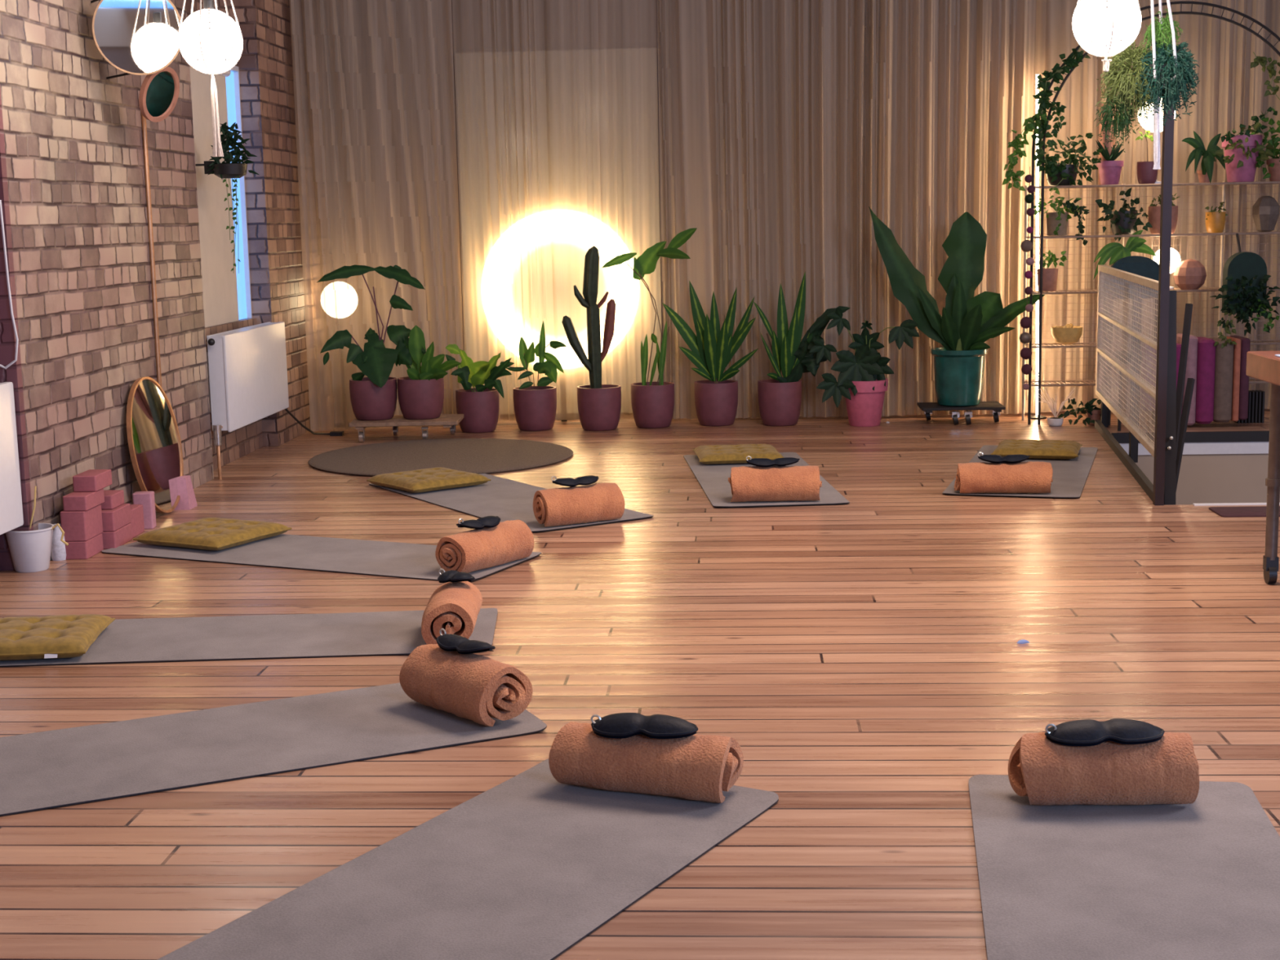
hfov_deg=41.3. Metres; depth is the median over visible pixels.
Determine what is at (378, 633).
yoga mat
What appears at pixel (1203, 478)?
wall
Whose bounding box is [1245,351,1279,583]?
wooden table
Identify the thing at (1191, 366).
bolster
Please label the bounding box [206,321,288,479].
radiator
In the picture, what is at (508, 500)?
yoga mat
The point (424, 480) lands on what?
floor cushion
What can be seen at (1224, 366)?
bolster
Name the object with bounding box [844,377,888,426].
pot
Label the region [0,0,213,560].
wall
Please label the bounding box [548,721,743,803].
rolled towel
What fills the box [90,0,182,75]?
round mirror
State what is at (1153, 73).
pot
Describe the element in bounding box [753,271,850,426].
dracaena
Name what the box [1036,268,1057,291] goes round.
pot
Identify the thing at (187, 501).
block
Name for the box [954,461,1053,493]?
rolled towel
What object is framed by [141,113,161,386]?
pipe
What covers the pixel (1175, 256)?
table lamp
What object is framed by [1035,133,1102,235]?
ivy
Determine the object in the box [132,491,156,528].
block
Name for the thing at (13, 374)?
wall
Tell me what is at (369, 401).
pot
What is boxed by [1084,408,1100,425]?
pot
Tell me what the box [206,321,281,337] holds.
grille
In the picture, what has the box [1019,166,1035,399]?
garland
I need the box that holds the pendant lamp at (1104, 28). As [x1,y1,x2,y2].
[1071,0,1141,71]
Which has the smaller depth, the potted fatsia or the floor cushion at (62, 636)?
the floor cushion at (62, 636)
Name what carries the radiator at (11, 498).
on the floor
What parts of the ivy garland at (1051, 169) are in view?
stem, stem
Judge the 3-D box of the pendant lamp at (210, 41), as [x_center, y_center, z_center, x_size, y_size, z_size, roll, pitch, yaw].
[-1.732,-2.279,6.736,0.250,1.964,0.261,-1,9,3]
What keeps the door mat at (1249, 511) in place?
on the floor
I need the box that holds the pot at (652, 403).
[631,381,674,428]
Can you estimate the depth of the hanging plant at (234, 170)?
9.25 m
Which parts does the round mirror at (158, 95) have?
frame, glass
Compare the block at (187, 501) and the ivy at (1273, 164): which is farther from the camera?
the ivy at (1273, 164)
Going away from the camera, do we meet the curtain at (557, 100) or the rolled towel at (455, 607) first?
the rolled towel at (455, 607)
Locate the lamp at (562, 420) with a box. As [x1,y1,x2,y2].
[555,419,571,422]
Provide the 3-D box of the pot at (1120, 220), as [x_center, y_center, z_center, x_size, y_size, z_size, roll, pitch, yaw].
[3.079,-1.638,10.825,0.165,0.148,0.165,-1,9,3]
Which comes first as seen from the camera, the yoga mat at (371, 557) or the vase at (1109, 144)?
the yoga mat at (371, 557)
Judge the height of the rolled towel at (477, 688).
0.163 m
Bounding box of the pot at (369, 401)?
[349,377,396,420]
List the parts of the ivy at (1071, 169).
vine stem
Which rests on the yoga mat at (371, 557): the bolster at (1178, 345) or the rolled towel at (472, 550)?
the rolled towel at (472, 550)
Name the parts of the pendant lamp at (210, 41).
glass globe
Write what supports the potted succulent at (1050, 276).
on the plant shelf
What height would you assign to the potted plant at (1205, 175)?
0.335 m
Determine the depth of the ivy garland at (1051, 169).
10.59 m
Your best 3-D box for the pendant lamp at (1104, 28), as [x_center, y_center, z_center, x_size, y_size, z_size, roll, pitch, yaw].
[1.803,-2.442,6.516,0.260,1.714,0.271,-1,9,3]
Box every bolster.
[1140,343,1156,411]
[1176,333,1197,425]
[1176,342,1182,413]
[1208,337,1233,422]
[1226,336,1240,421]
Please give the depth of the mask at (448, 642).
4.70 m
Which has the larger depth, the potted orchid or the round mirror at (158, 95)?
the potted orchid
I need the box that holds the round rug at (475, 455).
[308,438,573,475]
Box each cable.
[0,200,18,368]
[284,408,344,435]
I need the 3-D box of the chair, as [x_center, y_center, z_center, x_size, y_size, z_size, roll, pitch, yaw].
[3.106,-0.855,10.587,0.340,1.066,0.375,-1,9,3]
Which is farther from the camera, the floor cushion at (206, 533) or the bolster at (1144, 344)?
the bolster at (1144, 344)
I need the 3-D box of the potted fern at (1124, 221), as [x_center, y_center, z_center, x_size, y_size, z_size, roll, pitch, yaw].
[3.028,-1.556,10.743,0.371,0.570,0.296,-5,9,-23]
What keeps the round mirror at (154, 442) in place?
on the floor
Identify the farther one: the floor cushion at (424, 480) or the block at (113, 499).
the floor cushion at (424, 480)
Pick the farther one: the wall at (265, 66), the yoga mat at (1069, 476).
the wall at (265, 66)
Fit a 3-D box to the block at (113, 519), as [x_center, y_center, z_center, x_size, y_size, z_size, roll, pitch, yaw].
[-2.306,0.162,7.382,0.124,0.085,0.227,-1,9,3]
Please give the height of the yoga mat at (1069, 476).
0.012 m
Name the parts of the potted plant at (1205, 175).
pot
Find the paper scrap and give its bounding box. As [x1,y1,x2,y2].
[1017,639,1029,644]
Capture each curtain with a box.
[288,0,463,431]
[452,0,662,421]
[657,0,906,419]
[905,0,1046,415]
[1040,0,1279,412]
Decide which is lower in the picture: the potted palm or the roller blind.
the potted palm
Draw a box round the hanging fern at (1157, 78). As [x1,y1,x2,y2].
[1093,0,1200,169]
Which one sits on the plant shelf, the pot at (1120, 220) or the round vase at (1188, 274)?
the round vase at (1188, 274)
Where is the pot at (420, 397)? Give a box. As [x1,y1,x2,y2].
[396,376,444,419]
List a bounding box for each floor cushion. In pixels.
[0,613,115,660]
[133,517,291,550]
[366,466,490,493]
[692,444,784,464]
[991,439,1082,458]
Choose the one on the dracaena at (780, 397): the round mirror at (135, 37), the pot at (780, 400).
the pot at (780, 400)
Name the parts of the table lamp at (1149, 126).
glass globe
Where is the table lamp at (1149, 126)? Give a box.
[1137,102,1175,183]
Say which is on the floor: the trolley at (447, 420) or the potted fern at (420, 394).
the trolley at (447, 420)
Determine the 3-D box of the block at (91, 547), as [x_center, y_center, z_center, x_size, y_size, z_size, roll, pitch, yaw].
[-2.345,0.279,7.164,0.104,0.075,0.202,-1,9,3]
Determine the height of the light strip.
2.222 m
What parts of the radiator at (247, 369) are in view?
bleed knob, panel, panel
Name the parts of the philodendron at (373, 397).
stem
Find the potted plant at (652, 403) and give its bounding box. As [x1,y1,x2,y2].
[602,227,697,428]
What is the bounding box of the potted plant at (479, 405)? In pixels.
[445,343,514,433]
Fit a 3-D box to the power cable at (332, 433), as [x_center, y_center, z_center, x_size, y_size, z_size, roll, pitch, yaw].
[-2.104,-0.376,10.855,0.107,0.245,0.593,4,10,29]
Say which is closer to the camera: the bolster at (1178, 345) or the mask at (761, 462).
the mask at (761, 462)
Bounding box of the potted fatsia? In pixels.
[808,307,919,426]
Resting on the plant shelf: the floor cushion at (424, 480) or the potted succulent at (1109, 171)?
the potted succulent at (1109, 171)
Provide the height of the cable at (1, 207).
0.658 m
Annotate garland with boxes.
[1002,45,1090,191]
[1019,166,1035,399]
[1250,52,1279,100]
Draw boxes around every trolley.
[348,413,464,442]
[916,401,1005,425]
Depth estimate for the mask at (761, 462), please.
8.10 m
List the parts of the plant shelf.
post, post, wire shelf, wire shelf, wire shelf, wire shelf, grid panel, wire shelf, post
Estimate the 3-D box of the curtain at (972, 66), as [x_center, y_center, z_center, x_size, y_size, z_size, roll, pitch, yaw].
[2.190,-2.037,11.145,0.890,3.230,0.096,-1,9,1]
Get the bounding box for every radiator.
[0,382,23,534]
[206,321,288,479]
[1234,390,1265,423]
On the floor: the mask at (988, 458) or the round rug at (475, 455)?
the round rug at (475, 455)
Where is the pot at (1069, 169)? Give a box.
[1046,164,1077,186]
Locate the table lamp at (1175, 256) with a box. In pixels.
[1152,248,1180,288]
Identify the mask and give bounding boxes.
[435,628,495,653]
[437,568,475,582]
[456,515,500,528]
[551,475,598,486]
[590,712,697,738]
[746,456,799,466]
[977,452,1029,462]
[1044,718,1164,746]
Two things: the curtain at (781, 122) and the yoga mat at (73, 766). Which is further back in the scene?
the curtain at (781, 122)
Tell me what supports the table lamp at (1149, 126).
on the plant shelf
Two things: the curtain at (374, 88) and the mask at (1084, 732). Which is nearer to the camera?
the mask at (1084, 732)
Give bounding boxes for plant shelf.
[1021,0,1279,424]
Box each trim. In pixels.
[1111,431,1269,443]
[1119,441,1268,454]
[1192,502,1279,506]
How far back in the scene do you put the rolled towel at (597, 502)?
7.58 m
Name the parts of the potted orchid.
stem, pot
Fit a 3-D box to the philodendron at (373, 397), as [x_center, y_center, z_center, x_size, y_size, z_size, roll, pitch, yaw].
[-1.662,-0.870,10.737,0.692,0.976,0.323,2,9,18]
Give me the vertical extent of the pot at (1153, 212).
0.270 m
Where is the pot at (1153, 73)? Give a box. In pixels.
[1146,63,1173,84]
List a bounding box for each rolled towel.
[399,644,532,726]
[421,581,482,644]
[435,520,533,573]
[533,482,624,526]
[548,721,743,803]
[728,465,822,502]
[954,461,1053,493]
[1008,732,1199,804]
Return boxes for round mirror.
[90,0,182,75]
[106,66,179,122]
[126,376,183,513]
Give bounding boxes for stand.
[1164,290,1195,505]
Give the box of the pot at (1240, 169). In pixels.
[1222,134,1262,182]
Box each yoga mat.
[0,608,497,666]
[0,682,546,816]
[101,533,541,580]
[156,759,778,959]
[368,473,653,532]
[683,452,849,506]
[942,444,1097,497]
[968,774,1279,959]
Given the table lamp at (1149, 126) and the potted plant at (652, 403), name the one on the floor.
the potted plant at (652, 403)
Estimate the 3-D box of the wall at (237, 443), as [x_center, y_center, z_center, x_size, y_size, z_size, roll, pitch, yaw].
[-2.620,-0.499,9.892,0.455,0.800,1.330,-1,9,3]
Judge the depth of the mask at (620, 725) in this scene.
3.99 m
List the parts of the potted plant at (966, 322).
pot, crown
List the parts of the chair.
leg, leg, seat, backrest, leg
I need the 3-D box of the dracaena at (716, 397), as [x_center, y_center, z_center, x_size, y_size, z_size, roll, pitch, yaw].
[0.466,-0.837,11.194,0.627,0.952,0.290,-1,9,3]
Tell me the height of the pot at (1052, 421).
0.050 m
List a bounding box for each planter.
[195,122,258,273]
[1210,233,1279,347]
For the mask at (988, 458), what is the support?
on the rolled towel at (1029, 477)
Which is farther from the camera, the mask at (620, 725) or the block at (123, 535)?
the block at (123, 535)
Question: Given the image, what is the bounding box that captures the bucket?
[5,485,68,573]
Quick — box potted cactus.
[561,245,621,431]
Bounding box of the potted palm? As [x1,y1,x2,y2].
[1034,387,1075,426]
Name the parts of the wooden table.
leg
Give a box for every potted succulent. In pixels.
[1036,249,1066,291]
[1095,139,1124,185]
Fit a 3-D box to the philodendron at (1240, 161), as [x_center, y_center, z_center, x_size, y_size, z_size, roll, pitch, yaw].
[3.761,-2.051,10.657,0.340,0.360,0.351,-3,9,-15]
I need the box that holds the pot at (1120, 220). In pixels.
[1110,210,1137,235]
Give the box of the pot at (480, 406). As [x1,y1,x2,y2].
[455,387,499,433]
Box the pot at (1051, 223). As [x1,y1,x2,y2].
[1045,212,1068,235]
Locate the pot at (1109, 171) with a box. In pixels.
[1096,160,1124,185]
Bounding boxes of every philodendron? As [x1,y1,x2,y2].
[316,264,426,420]
[1215,122,1275,182]
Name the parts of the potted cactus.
arm, arm, arm, arm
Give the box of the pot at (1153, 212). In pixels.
[1147,192,1179,234]
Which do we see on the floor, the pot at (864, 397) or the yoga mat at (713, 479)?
the yoga mat at (713, 479)
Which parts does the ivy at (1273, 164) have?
vine stem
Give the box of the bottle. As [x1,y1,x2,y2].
[50,523,66,560]
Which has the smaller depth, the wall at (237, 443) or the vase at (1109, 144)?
the wall at (237, 443)
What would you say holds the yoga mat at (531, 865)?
on the floor
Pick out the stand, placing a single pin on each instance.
(1176, 422)
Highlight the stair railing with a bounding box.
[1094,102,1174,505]
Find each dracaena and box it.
[662,280,758,426]
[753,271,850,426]
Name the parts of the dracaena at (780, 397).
stem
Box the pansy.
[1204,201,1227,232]
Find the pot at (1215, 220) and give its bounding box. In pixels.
[1205,211,1225,232]
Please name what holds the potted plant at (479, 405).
on the floor
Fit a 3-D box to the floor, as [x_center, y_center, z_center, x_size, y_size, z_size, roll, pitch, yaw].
[1.331,0.618,4.784,8.900,0.020,14.400,-1,9,3]
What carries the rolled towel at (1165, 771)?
on the yoga mat at (1198, 880)
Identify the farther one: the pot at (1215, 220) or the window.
the pot at (1215, 220)
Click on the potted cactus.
(599, 405)
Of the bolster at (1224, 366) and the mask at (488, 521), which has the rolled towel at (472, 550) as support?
the mask at (488, 521)
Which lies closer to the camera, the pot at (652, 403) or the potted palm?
the potted palm
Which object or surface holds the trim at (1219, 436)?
attached to the wall at (1203, 478)
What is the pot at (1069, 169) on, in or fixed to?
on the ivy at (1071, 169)
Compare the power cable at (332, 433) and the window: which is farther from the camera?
the power cable at (332, 433)
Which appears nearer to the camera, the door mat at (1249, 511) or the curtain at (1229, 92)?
the door mat at (1249, 511)
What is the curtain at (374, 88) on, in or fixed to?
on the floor
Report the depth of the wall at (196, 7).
9.82 m
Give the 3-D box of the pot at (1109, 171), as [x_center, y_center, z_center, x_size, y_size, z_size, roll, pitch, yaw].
[2.981,-1.947,10.783,0.165,0.148,0.165,-1,9,3]
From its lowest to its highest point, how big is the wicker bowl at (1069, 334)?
0.132 m
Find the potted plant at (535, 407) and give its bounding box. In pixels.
[506,320,566,431]
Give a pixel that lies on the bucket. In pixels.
(30, 550)
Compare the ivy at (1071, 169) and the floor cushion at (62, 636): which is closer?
the floor cushion at (62, 636)
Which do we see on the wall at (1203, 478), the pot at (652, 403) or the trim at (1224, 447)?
the trim at (1224, 447)
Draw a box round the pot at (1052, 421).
[1047,417,1063,426]
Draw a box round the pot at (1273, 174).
[1266,158,1279,181]
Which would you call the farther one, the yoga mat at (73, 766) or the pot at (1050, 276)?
the pot at (1050, 276)
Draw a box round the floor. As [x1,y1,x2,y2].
[0,408,1279,959]
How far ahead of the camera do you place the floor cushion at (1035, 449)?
9.36 m
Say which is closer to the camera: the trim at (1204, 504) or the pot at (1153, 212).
the trim at (1204, 504)
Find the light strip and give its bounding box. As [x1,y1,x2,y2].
[1031,74,1046,419]
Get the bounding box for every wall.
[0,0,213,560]
[0,87,33,570]
[186,0,213,17]
[204,317,262,471]
[213,0,310,446]
[451,0,905,409]
[1135,453,1279,504]
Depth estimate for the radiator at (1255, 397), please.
10.77 m
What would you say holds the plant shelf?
on the floor
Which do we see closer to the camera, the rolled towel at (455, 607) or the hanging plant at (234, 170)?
the rolled towel at (455, 607)
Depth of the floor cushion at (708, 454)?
9.39 m
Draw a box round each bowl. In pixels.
[212,163,247,178]
[1051,323,1083,344]
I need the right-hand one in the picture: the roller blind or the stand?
the stand
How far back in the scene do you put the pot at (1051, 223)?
10.80 m
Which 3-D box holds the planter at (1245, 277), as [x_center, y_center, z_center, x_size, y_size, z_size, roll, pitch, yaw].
[3.717,-1.153,10.475,0.369,0.722,0.395,-7,10,-34]
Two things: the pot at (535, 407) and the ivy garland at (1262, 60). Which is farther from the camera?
the pot at (535, 407)
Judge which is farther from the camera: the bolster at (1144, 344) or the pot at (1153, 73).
the bolster at (1144, 344)
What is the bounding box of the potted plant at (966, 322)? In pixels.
[868,206,1044,406]
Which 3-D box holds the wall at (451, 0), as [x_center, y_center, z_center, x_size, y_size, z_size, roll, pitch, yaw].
[1.687,-2.471,11.635,8.900,4.000,0.100,-1,9,3]
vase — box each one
[1097,104,1115,185]
[1173,258,1206,289]
[1252,195,1279,231]
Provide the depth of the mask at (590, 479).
7.61 m
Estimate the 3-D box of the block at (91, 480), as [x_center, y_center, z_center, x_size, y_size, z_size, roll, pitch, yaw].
[-2.332,0.002,7.242,0.104,0.066,0.202,-1,9,3]
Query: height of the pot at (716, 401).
0.286 m
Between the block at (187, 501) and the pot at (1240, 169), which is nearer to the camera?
the block at (187, 501)
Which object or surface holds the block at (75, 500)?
on the block at (77, 526)
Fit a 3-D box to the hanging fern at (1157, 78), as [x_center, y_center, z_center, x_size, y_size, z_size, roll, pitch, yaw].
[2.100,-1.843,7.024,0.421,1.108,0.245,2,9,21]
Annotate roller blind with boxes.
[189,65,239,328]
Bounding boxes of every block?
[60,504,102,541]
[62,488,104,511]
[65,533,103,559]
[72,469,111,491]
[100,489,124,509]
[101,503,131,531]
[102,523,132,549]
[129,504,144,537]
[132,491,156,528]
[173,475,197,510]
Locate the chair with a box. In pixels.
[1108,255,1159,431]
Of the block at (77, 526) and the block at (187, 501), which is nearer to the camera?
the block at (77, 526)
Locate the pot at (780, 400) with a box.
[757,378,801,426]
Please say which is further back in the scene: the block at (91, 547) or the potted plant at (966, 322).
the potted plant at (966, 322)
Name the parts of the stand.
leg, leg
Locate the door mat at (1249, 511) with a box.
[1208,506,1279,517]
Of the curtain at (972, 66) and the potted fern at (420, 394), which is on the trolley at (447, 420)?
the potted fern at (420, 394)
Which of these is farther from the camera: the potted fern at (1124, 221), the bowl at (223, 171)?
the potted fern at (1124, 221)
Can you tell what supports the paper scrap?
on the floor
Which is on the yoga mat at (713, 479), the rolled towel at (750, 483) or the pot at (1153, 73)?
the rolled towel at (750, 483)
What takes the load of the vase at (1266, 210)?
on the plant shelf
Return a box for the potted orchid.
[1135,129,1158,184]
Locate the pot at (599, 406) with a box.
[577,384,621,431]
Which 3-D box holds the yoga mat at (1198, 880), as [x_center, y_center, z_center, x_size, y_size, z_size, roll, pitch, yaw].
[0.973,0.856,3.165,0.650,0.012,1.830,0,9,9]
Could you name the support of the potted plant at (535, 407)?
on the floor
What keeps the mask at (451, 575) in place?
on the rolled towel at (455, 607)
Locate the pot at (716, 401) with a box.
[693,379,737,426]
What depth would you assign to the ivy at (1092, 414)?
10.80 m
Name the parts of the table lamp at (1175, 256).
glass globe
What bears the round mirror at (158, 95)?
attached to the wall at (73, 135)
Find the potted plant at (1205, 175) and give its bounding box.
[1182,131,1225,182]
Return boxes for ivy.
[1033,196,1089,245]
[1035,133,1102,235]
[1220,106,1279,181]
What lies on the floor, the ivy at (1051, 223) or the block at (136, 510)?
the block at (136, 510)
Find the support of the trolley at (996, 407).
on the floor
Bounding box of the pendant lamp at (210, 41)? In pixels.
[177,0,243,156]
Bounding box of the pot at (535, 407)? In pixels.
[513,386,556,431]
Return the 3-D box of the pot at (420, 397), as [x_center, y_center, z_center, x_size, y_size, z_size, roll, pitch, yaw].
[-1.393,-0.523,10.819,0.296,0.255,0.296,-1,9,3]
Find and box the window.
[225,65,252,319]
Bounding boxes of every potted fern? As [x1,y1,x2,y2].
[396,325,461,419]
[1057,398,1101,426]
[1093,187,1155,279]
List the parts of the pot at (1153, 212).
pot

